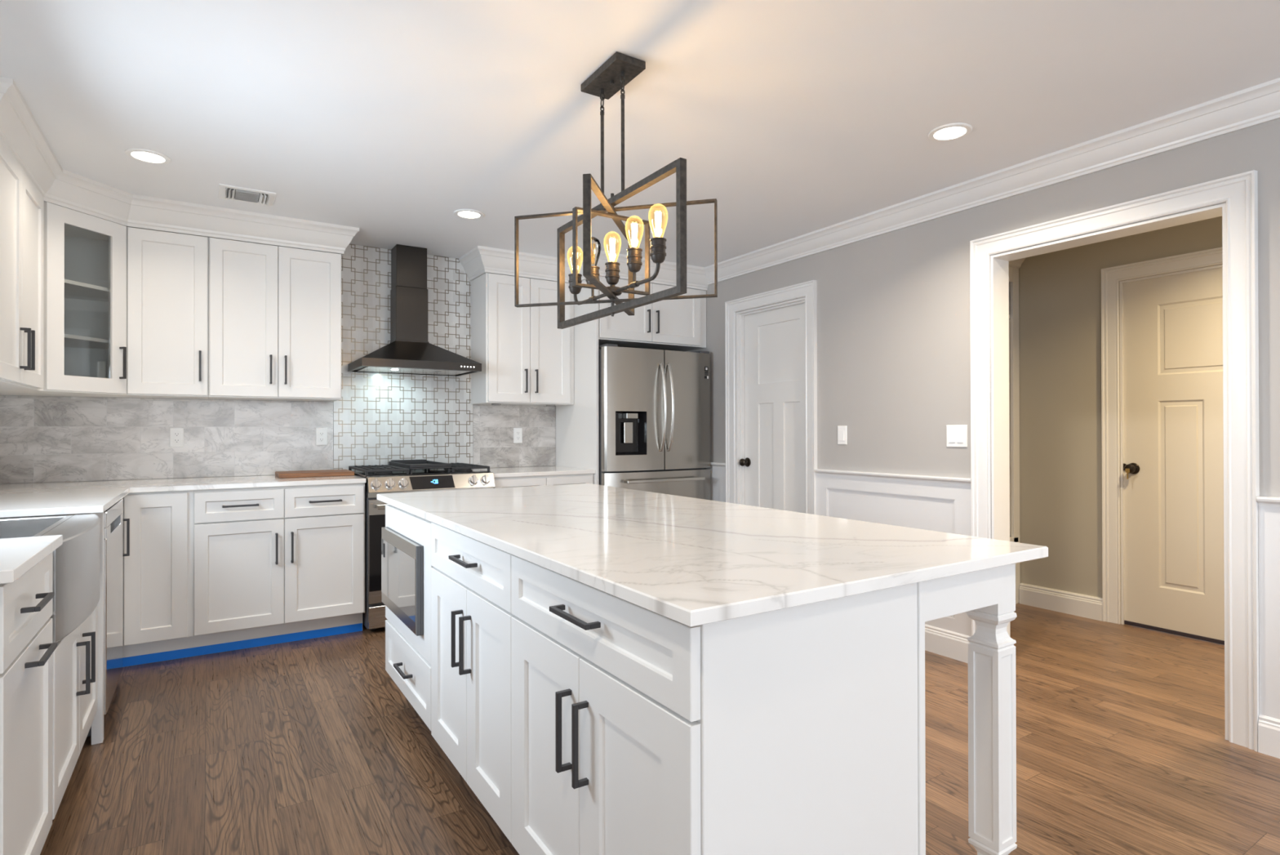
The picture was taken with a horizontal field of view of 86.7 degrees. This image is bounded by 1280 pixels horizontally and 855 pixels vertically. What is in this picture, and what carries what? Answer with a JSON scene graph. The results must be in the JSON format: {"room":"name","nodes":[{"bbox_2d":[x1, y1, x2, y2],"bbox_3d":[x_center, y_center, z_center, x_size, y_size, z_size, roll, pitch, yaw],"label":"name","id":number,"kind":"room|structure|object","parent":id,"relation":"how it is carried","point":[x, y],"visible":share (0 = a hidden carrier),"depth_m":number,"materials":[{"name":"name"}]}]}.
{"room":"kitchen","nodes":[
{"label":"kitchen","id":0,"kind":"room"},
{"bbox_2d":[1,226,582,484],"bbox_3d":[-1.651,-0.005,4.770,4.540,2.440,0.100,0,0,-32],"label":"wall","id":1,"kind":"structure","parent":0,"point":[131,227],"depth_m":4.10,"materials":[{"name":"grey paint"}]},
{"bbox_2d":[0,395,333,484],"bbox_3d":[-2.737,0.065,4.014,1.694,0.469,0.008,0,0,-32],"label":"backsplash","id":2,"kind":"structure","parent":1,"relation":"attached to","point":[43,438],"depth_m":3.94,"materials":[{"name":"tile"}]},
{"bbox_2d":[169,427,183,447],"bbox_3d":[-2.736,0.058,4.005,0.070,0.115,0.008,0,0,-32],"label":"wall outlet","id":3,"kind":"object","parent":2,"relation":"attached to","point":[176,434],"visible":1,"depth_m":4.00,"materials":[{"name":"white plastic"}]},
{"bbox_2d":[173,431,180,442],"bbox_3d":[-2.735,0.058,4.003,0.033,0.066,0.001,0,0,-32],"label":"receptacle","id":4,"kind":"object","parent":3,"relation":"attached to","point":[176,435],"depth_m":4.00,"materials":[{"name":"white plastic"}]},
{"bbox_2d":[315,427,327,445],"bbox_3d":[-2.078,0.059,4.424,0.070,0.115,0.008,0,0,-32],"label":"wall outlet","id":5,"kind":"object","parent":2,"relation":"attached to","point":[321,433],"visible":1,"depth_m":4.42,"materials":[{"name":"white plastic"}]},
{"bbox_2d":[319,431,324,441],"bbox_3d":[-2.077,0.059,4.422,0.033,0.066,0.001,0,0,-32],"label":"receptacle","id":6,"kind":"object","parent":5,"relation":"attached to","point":[321,433],"depth_m":4.42,"materials":[{"name":"white plastic"}]},
{"bbox_2d":[126,226,208,399],"bbox_3d":[-2.661,-0.622,3.836,0.371,0.901,0.373,0,0,-32],"label":"upper cabinet","id":7,"kind":"object","parent":1,"relation":"attached to","point":[167,273],"visible":1,"depth_m":3.71,"materials":[{"name":"white paint"}]},
{"bbox_2d":[0,76,359,257],"bbox_3d":[-2.381,-1.153,3.384,0.838,0.153,2.414,0,0,16],"label":"trim","id":8,"kind":"structure","parent":1,"relation":"attached to","point":[20,133],"depth_m":3.60,"materials":[{"name":"white paint"}]},
{"bbox_2d":[208,237,341,401],"bbox_3d":[-2.212,-0.622,4.122,0.693,0.901,0.373,0,0,-32],"label":"upper cabinet","id":9,"kind":"object","parent":1,"relation":"attached to","point":[275,311],"visible":0.99,"depth_m":3.98,"materials":[{"name":"white paint"}]},
{"bbox_2d":[333,244,472,470],"bbox_3d":[-1.625,-0.462,4.724,0.941,1.524,0.008,0,0,-32],"label":"backsplash","id":10,"kind":"structure","parent":1,"relation":"attached to","point":[379,419],"depth_m":4.67,"materials":[{"name":"tile"}]},
{"bbox_2d":[347,244,481,376],"bbox_3d":[-1.498,-0.799,4.510,0.748,0.853,0.489,0,0,-32],"label":"range hood","id":11,"kind":"object","parent":1,"relation":"attached to","point":[409,350],"visible":1,"depth_m":4.55,"materials":[{"name":"black metal"}]},
{"bbox_2d":[472,404,555,467],"bbox_3d":[-0.946,0.066,5.154,0.663,0.469,0.008,0,0,-32],"label":"backsplash","id":12,"kind":"structure","parent":1,"relation":"attached to","point":[493,445],"depth_m":5.14,"materials":[{"name":"tile"}]},
{"bbox_2d":[513,427,522,443],"bbox_3d":[-0.928,0.060,5.157,0.070,0.115,0.008,0,0,-32],"label":"wall outlet","id":13,"kind":"object","parent":12,"relation":"attached to","point":[517,432],"visible":1,"depth_m":5.15,"materials":[{"name":"white plastic"}]},
{"bbox_2d":[515,431,519,439],"bbox_3d":[-0.926,0.060,5.155,0.033,0.066,0.001,0,0,-32],"label":"receptacle","id":14,"kind":"object","parent":13,"relation":"attached to","point":[517,433],"depth_m":5.15,"materials":[{"name":"white plastic"}]},
{"bbox_2d":[471,272,573,405],"bbox_3d":[-0.851,-0.621,4.989,0.679,0.901,0.373,0,0,-32],"label":"upper cabinet","id":15,"kind":"object","parent":1,"relation":"attached to","point":[525,358],"visible":0.95,"depth_m":4.83,"materials":[{"name":"white paint"}]},
{"bbox_2d":[491,403,501,405],"bbox_3d":[-1.032,-0.165,4.869,0.068,0.012,0.068,0,0,-32],"label":"puck light","id":16,"kind":"object","parent":15,"relation":"attached to","point":[493,404],"visible":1,"depth_m":4.85,"materials":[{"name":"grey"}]},
{"bbox_2d":[458,245,708,290],"bbox_3d":[-0.337,-1.151,4.909,1.911,0.153,0.471,0,0,-11],"label":"trim","id":17,"kind":"structure","parent":1,"relation":"attached to","point":[480,260],"depth_m":4.85,"materials":[{"name":"white paint"}]},
{"bbox_2d":[598,275,706,351],"bbox_3d":[-0.046,-0.848,5.308,0.971,0.448,0.694,0,0,-32],"label":"upper cabinet","id":18,"kind":"object","parent":1,"relation":"attached to","point":[680,324],"visible":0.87,"depth_m":5.08,"materials":[{"name":"white paint"}]},
{"bbox_2d":[0,0,1279,284],"bbox_3d":[1.658,-1.287,0.861,5.920,0.080,10.260,0,0,-32],"label":"ceiling","id":19,"kind":"structure","parent":0,"point":[385,119],"depth_m":2.54,"materials":[{"name":"white paint"}]},
{"bbox_2d":[124,148,170,164],"bbox_3d":[-2.230,-1.227,3.074,0.170,0.006,0.170,0,0,-32],"label":"recessed light","id":20,"kind":"object","parent":19,"relation":"in","point":[143,155],"visible":1,"depth_m":3.06,"materials":[{"name":"white plastic"}]},
{"bbox_2d":[217,183,275,206],"bbox_3d":[-2.077,-1.220,3.583,0.255,0.018,0.235,0,0,-32],"label":"ceiling vent","id":21,"kind":"object","parent":19,"relation":"in","point":[225,191],"visible":1,"depth_m":3.56,"materials":[{"name":"white plastic"}]},
{"bbox_2d":[453,208,484,219],"bbox_3d":[-0.984,-1.226,3.903,0.170,0.006,0.170,0,0,-32],"label":"recessed light","id":22,"kind":"object","parent":19,"relation":"in","point":[470,214],"visible":1,"depth_m":3.90,"materials":[{"name":"white plastic"}]},
{"bbox_2d":[514,51,717,328],"bbox_3d":[-0.097,-0.812,2.367,0.518,0.850,0.847,0,0,-32],"label":"chandelier","id":23,"kind":"object","parent":19,"relation":"hanging from","point":[620,69],"visible":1,"depth_m":2.30,"materials":[{"name":"metal"}]},
{"bbox_2d":[568,273,582,294],"bbox_3d":[-0.249,-0.549,2.607,0.052,0.074,0.052,0,0,-32],"label":"socket","id":24,"kind":"object","parent":23,"relation":"attached to","point":[574,290],"depth_m":2.59,"materials":[{"name":"brown metal"}]},
{"bbox_2d":[585,266,599,284],"bbox_3d":[-0.174,-0.550,2.489,0.052,0.074,0.052,0,0,-32],"label":"socket","id":25,"kind":"object","parent":23,"relation":"attached to","point":[594,269],"depth_m":2.47,"materials":[{"name":"brown metal"}]},
{"bbox_2d":[604,262,619,284],"bbox_3d":[-0.096,-0.534,2.366,0.052,0.074,0.052,0,0,-32],"label":"socket","id":26,"kind":"object","parent":23,"relation":"attached to","point":[612,268],"depth_m":2.35,"materials":[{"name":"brown metal"}]},
{"bbox_2d":[626,247,642,272],"bbox_3d":[-0.018,-0.551,2.244,0.052,0.074,0.052,0,0,-32],"label":"socket","id":27,"kind":"object","parent":23,"relation":"attached to","point":[634,257],"depth_m":2.23,"materials":[{"name":"brown metal"}]},
{"bbox_2d":[649,237,666,263],"bbox_3d":[0.057,-0.552,2.126,0.052,0.074,0.052,0,0,-32],"label":"socket","id":28,"kind":"object","parent":23,"relation":"attached to","point":[658,246],"depth_m":2.11,"materials":[{"name":"brown metal"}]},
{"bbox_2d":[928,123,972,142],"bbox_3d":[1.299,-1.235,2.842,0.170,0.006,0.170,0,0,-32],"label":"recessed light","id":29,"kind":"object","parent":19,"relation":"in","point":[952,131],"visible":1,"depth_m":2.83,"materials":[{"name":"white plastic"}]},
{"bbox_2d":[40,602,1279,854],"bbox_3d":[1.663,1.223,0.851,5.920,0.060,10.260,0,0,-32],"label":"floor","id":30,"kind":"structure","parent":0,"point":[310,746],"depth_m":2.45,"materials":[{"name":"brown wood"}]},
{"bbox_2d":[0,551,57,854],"bbox_3d":[-1.706,0.759,1.457,0.669,0.887,0.546,0,0,-32],"label":"base cabinet","id":31,"kind":"object","parent":30,"relation":"on","point":[27,646],"visible":0.98,"depth_m":1.60,"materials":[{"name":"white paint"}]},
{"bbox_2d":[0,534,62,583],"bbox_3d":[-1.919,0.303,1.774,0.668,0.026,1.393,0,0,-32],"label":"countertop","id":32,"kind":"structure","parent":31,"relation":"on","point":[18,555],"depth_m":1.57,"materials":[{"name":"white stone"}]},
{"bbox_2d":[0,513,100,642],"bbox_3d":[-2.008,0.459,2.063,0.550,0.282,0.794,0,0,-32],"label":"sink","id":33,"kind":"object","parent":32,"relation":"in","point":[77,561],"visible":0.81,"depth_m":2.05,"materials":[{"name":"metal"}]},
{"bbox_2d":[0,515,73,538],"bbox_3d":[-2.055,0.444,2.040,0.446,0.250,0.757,0,0,-32],"label":"basin","id":34,"kind":"object","parent":33,"relation":"in","point":[33,526],"depth_m":2.38,"materials":[{"name":"metal"}]},
{"bbox_2d":[0,511,104,819],"bbox_3d":[-2.099,0.762,2.075,0.669,0.887,0.913,0,0,-32],"label":"base cabinet","id":35,"kind":"object","parent":30,"relation":"on","point":[77,658],"visible":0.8,"depth_m":2.18,"materials":[{"name":"white paint"}]},
{"bbox_2d":[87,498,123,736],"bbox_3d":[-2.501,0.770,2.722,0.627,0.878,0.602,0,0,-32],"label":"dishwasher","id":36,"kind":"object","parent":30,"relation":"on","point":[113,515],"visible":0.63,"depth_m":2.84,"materials":[{"name":"grey"}]},
{"bbox_2d":[121,489,193,665],"bbox_3d":[-2.805,0.768,3.422,0.926,0.887,0.897,0,0,-32],"label":"base cabinet","id":37,"kind":"object","parent":30,"relation":"on","point":[158,526],"visible":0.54,"depth_m":3.44,"materials":[{"name":"white paint"}]},
{"bbox_2d":[0,475,365,517],"bbox_3d":[-2.262,0.310,3.346,1.778,0.026,1.625,0,0,-32],"label":"countertop","id":38,"kind":"structure","parent":37,"relation":"on","point":[35,499],"depth_m":3.38,"materials":[{"name":"white stone"}]},
{"bbox_2d":[275,469,354,478],"bbox_3d":[-2.026,0.286,4.224,0.416,0.026,0.295,0,0,-32],"label":"cutting board","id":39,"kind":"object","parent":38,"relation":"on","point":[325,473],"visible":1,"depth_m":4.13,"materials":[{"name":"brown wood"}]},
{"bbox_2d":[193,482,364,654],"bbox_3d":[-2.120,0.769,3.993,0.842,0.887,0.670,0,0,-32],"label":"base cabinet","id":40,"kind":"object","parent":30,"relation":"on","point":[268,561],"visible":0.97,"depth_m":3.72,"materials":[{"name":"white paint"}]},
{"bbox_2d":[122,622,362,666],"bbox_3d":[-2.164,1.188,3.718,1.206,0.046,0.002,0,0,-32],"label":"tape","id":41,"kind":"object","parent":40,"relation":"attached to","point":[214,648],"visible":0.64,"depth_m":3.70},
{"bbox_2d":[385,504,434,731],"bbox_3d":[-0.693,0.761,2.811,0.611,0.888,0.723,0,0,-32],"label":"base cabinet","id":42,"kind":"object","parent":30,"relation":"on","point":[407,654],"visible":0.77,"depth_m":2.58,"materials":[{"name":"white paint"}]},
{"bbox_2d":[381,526,423,635],"bbox_3d":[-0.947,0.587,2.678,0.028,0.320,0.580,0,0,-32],"label":"microwave","id":43,"kind":"object","parent":42,"relation":"in","point":[402,557],"visible":1,"depth_m":2.59,"materials":[{"name":"grey metal"}]},
{"bbox_2d":[348,458,494,630],"bbox_3d":[-1.428,0.717,4.412,0.768,0.992,0.713,0,0,-32],"label":"gas range","id":44,"kind":"object","parent":30,"relation":"on","point":[398,476],"visible":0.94,"depth_m":4.04,"materials":[{"name":"grey metal"}]},
{"bbox_2d":[351,468,490,476],"bbox_3d":[-1.456,0.290,4.457,0.768,0.010,0.605,0,0,-32],"label":"cooktop","id":45,"kind":"object","parent":44,"relation":"in","point":[424,471],"depth_m":4.29,"materials":[{"name":"black metal"}]},
{"bbox_2d":[431,521,514,843],"bbox_3d":[-0.300,0.758,2.194,0.611,0.888,0.740,0,0,-32],"label":"base cabinet","id":46,"kind":"object","parent":30,"relation":"on","point":[471,615],"visible":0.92,"depth_m":1.98,"materials":[{"name":"white paint"}]},
{"bbox_2d":[493,473,593,488],"bbox_3d":[-0.794,0.770,4.837,0.746,0.887,0.670,0,0,-32],"label":"base cabinet","id":47,"kind":"object","parent":30,"relation":"on","point":[544,480],"visible":0.05,"depth_m":4.58,"materials":[{"name":"white paint"}]},
{"bbox_2d":[475,465,595,477],"bbox_3d":[-0.805,0.313,4.853,0.750,0.026,0.647,0,0,-32],"label":"countertop","id":48,"kind":"structure","parent":47,"relation":"on","point":[532,470],"depth_m":4.69,"materials":[{"name":"white stone"}]},
{"bbox_2d":[555,279,599,484],"bbox_3d":[-0.476,0.071,5.056,0.021,2.286,0.661,0,0,-32],"label":"panel","id":49,"kind":"object","parent":30,"relation":"on","point":[577,424],"visible":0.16,"depth_m":4.95,"materials":[{"name":"white paint"}]},
{"bbox_2d":[598,343,710,499],"bbox_3d":[-0.016,0.315,5.235,0.938,1.797,0.838,0,0,-32],"label":"refrigerator","id":50,"kind":"object","parent":30,"relation":"on","point":[654,405],"visible":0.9,"depth_m":4.90,"materials":[{"name":"grey metal"}]},
{"bbox_2d":[511,554,918,854],"bbox_3d":[0.107,0.755,1.556,0.612,0.888,0.773,0,0,-32],"label":"base cabinet","id":51,"kind":"object","parent":30,"relation":"on","point":[606,686],"depth_m":1.27,"materials":[{"name":"white paint"}]},
{"bbox_2d":[377,483,1048,626],"bbox_3d":[-0.094,0.301,2.305,1.062,0.026,2.308,0,0,-32],"label":"countertop","id":52,"kind":"structure","parent":51,"relation":"on","point":[691,562],"depth_m":1.64,"materials":[{"name":"white stone"}]},
{"bbox_2d":[916,581,925,854],"bbox_3d":[-0.018,0.758,2.341,0.019,0.888,2.240,0,0,-32],"label":"panel","id":53,"kind":"object","parent":30,"relation":"on","point":[921,585],"visible":0.07,"depth_m":1.40,"materials":[{"name":"white paint"}]},
{"bbox_2d":[924,563,1017,854],"bbox_3d":[0.718,0.754,1.535,0.356,0.888,0.078,0,0,-32],"label":"support post","id":54,"kind":"object","parent":30,"relation":"on","point":[987,596],"visible":0.88,"depth_m":1.58,"materials":[{"name":"white paint"}]},
{"bbox_2d":[666,118,1279,585],"bbox_3d":[2.934,-0.026,1.667,0.140,2.440,10.060,0,0,-32],"label":"wall","id":55,"kind":"structure","parent":0,"point":[894,307],"depth_m":3.68,"materials":[{"name":"grey paint"}]},
{"bbox_2d":[706,466,725,502],"bbox_3d":[0.591,0.708,5.203,0.012,0.808,0.252,0,0,-32],"label":"wainscoting","id":56,"kind":"structure","parent":55,"relation":"attached to","point":[717,474],"depth_m":5.19,"materials":[{"name":"white wood"}]},
{"bbox_2d":[710,462,725,467],"bbox_3d":[0.582,0.288,5.199,0.032,0.038,0.252,0,0,-32],"label":"trim","id":57,"kind":"structure","parent":55,"relation":"attached to","point":[712,464],"depth_m":5.17,"materials":[{"name":"white wood"}]},
{"bbox_2d":[735,297,805,510],"bbox_3d":[0.960,0.178,4.766,0.140,2.063,0.702,0,0,-32],"label":"door frame","id":58,"kind":"structure","parent":55,"relation":"attached to","point":[740,316],"depth_m":5.02,"materials":[{"name":"white wood"}]},
{"bbox_2d":[724,280,817,514],"bbox_3d":[0.889,0.132,4.721,0.028,2.155,0.886,0,0,-32],"label":"trim","id":59,"kind":"structure","parent":55,"relation":"attached to","point":[808,290],"depth_m":4.57,"materials":[{"name":"white wood"}]},
{"bbox_2d":[739,302,805,512],"bbox_3d":[0.941,0.180,4.754,0.102,2.036,0.672,0,0,-32],"label":"door","id":60,"kind":"structure","parent":55,"relation":"in","point":[774,460],"depth_m":4.78,"materials":[{"name":"white paint"}]},
{"bbox_2d":[837,425,847,444],"bbox_3d":[1.245,0.047,4.179,0.010,0.115,0.070,0,0,-32],"label":"light switch","id":61,"kind":"object","parent":55,"relation":"attached to","point":[842,429],"visible":1,"depth_m":4.17,"materials":[{"name":"white plastic"}]},
{"bbox_2d":[813,468,970,484],"bbox_3d":[1.409,0.282,3.901,0.032,0.038,1.055,0,0,-32],"label":"trim","id":62,"kind":"structure","parent":55,"relation":"attached to","point":[953,480],"depth_m":3.83,"materials":[{"name":"white wood"}]},
{"bbox_2d":[816,474,971,635],"bbox_3d":[1.418,0.702,3.905,0.012,0.808,1.055,0,0,-32],"label":"wainscoting","id":63,"kind":"structure","parent":55,"relation":"attached to","point":[926,505],"depth_m":3.80,"materials":[{"name":"white wood"}]},
{"bbox_2d":[924,623,970,662],"bbox_3d":[1.412,1.137,3.899,0.028,0.138,1.055,0,0,-32],"label":"baseboard","id":64,"kind":"structure","parent":55,"relation":"attached to","point":[954,645],"depth_m":3.56,"materials":[{"name":"white wood"}]},
{"bbox_2d":[946,424,967,447],"bbox_3d":[1.652,0.045,3.539,0.010,0.115,0.116,0,0,-32],"label":"light switch","id":65,"kind":"object","parent":55,"relation":"attached to","point":[956,435],"visible":1,"depth_m":3.54,"materials":[{"name":"white plastic"}]},
{"bbox_2d":[704,77,1279,284],"bbox_3d":[3.012,-1.191,1.332,0.090,0.114,9.400,0,0,-32],"label":"trim","id":66,"kind":"structure","parent":55,"relation":"attached to","point":[1258,104],"depth_m":3.12,"materials":[{"name":"white wood"}]},
{"bbox_2d":[990,203,1229,740],"bbox_3d":[2.065,0.169,3.033,0.142,2.063,0.932,0,0,-32],"label":"trim","id":67,"kind":"structure","parent":55,"relation":"attached to","point":[1000,437],"depth_m":3.38,"materials":[{"name":"white wood"}]},
{"bbox_2d":[969,169,1259,751],"bbox_3d":[1.993,0.123,2.987,0.028,2.155,1.116,0,0,-32],"label":"trim","id":68,"kind":"structure","parent":55,"relation":"attached to","point":[1239,192],"depth_m":2.57,"materials":[{"name":"white wood"}]},
{"bbox_2d":[1256,496,1279,506],"bbox_3d":[3.928,0.261,-0.054,0.032,0.038,6.091,0,0,-32],"label":"trim","id":69,"kind":"structure","parent":55,"relation":"attached to","point":[1262,500],"depth_m":2.48,"materials":[{"name":"white wood"}]},
{"bbox_2d":[1257,505,1279,719],"bbox_3d":[3.937,0.681,-0.050,0.012,0.808,6.091,0,0,-32],"label":"wainscoting","id":70,"kind":"structure","parent":55,"relation":"attached to","point":[1268,517],"depth_m":2.49,"materials":[{"name":"white wood"}]},
{"bbox_2d":[1257,714,1279,758],"bbox_3d":[3.931,1.116,-0.056,0.028,0.138,6.091,0,0,-32],"label":"baseboard","id":71,"kind":"structure","parent":55,"relation":"attached to","point":[1268,727],"depth_m":2.48,"materials":[{"name":"white wood"}]},
{"bbox_2d":[1008,257,1025,603],"bbox_3d":[1.968,0.019,4.505,1.270,2.375,0.505,0,0,-32],"label":"door frame","id":72,"kind":"structure","parent":0,"point":[1014,265],"depth_m":4.65,"materials":[{"name":"white wood"}]},
{"bbox_2d":[1018,216,1222,623],"bbox_3d":[4.123,-0.025,2.425,0.120,2.440,10.060,0,0,-32],"label":"wall","id":73,"kind":"structure","parent":0,"point":[1060,291],"depth_m":4.41,"materials":[{"name":"beige paint"}]},
{"bbox_2d":[1018,582,1102,620],"bbox_3d":[2.750,1.136,4.442,0.028,0.138,0.512,0,0,-32],"label":"baseboard","id":74,"kind":"structure","parent":73,"relation":"attached to","point":[1057,600],"depth_m":4.42,"materials":[{"name":"white wood"}]},
{"bbox_2d":[1101,247,1222,624],"bbox_3d":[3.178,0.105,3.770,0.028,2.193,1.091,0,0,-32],"label":"trim","id":75,"kind":"structure","parent":73,"relation":"attached to","point":[1111,277],"depth_m":4.18,"materials":[{"name":"white wood"}]},
{"bbox_2d":[1123,266,1224,644],"bbox_3d":[3.178,0.153,3.783,0.116,2.091,0.900,0,0,-32],"label":"door","id":76,"kind":"structure","parent":73,"relation":"in","point":[1174,562],"depth_m":3.94,"materials":[{"name":"paint"}]},
{"bbox_3d":[-0.794,-0.028,-0.707,0.100,2.440,10.060,0,0,-32],"label":"wall","id":77,"kind":"structure","parent":0,"visible":0},
{"bbox_2d":[0,138,44,390],"bbox_3d":[-2.699,-0.626,2.733,0.381,0.901,0.904,0,0,-32],"label":"upper cabinet","id":78,"kind":"object","parent":77,"relation":"attached to","point":[21,205],"visible":1,"depth_m":2.78,"materials":[{"name":"white paint"}]},
{"bbox_2d":[0,201,131,397],"bbox_3d":[-3.009,-0.623,3.457,0.636,0.901,0.644,0,0,-32],"label":"upper cabinet","id":79,"kind":"object","parent":77,"relation":"attached to","point":[85,255],"visible":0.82,"depth_m":3.55,"materials":[{"name":"white paint"}]},
{"bbox_2d":[64,333,108,349],"bbox_3d":[-3.013,-0.452,3.454,0.596,0.018,0.612,0,0,-32],"label":"shelf","id":80,"kind":"object","parent":79,"relation":"attached to","point":[71,341],"depth_m":3.57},
{"bbox_2d":[64,279,109,301],"bbox_3d":[-3.014,-0.722,3.455,0.596,0.018,0.612,0,0,-32],"label":"shelf","id":81,"kind":"object","parent":79,"relation":"attached to","point":[74,291],"depth_m":3.58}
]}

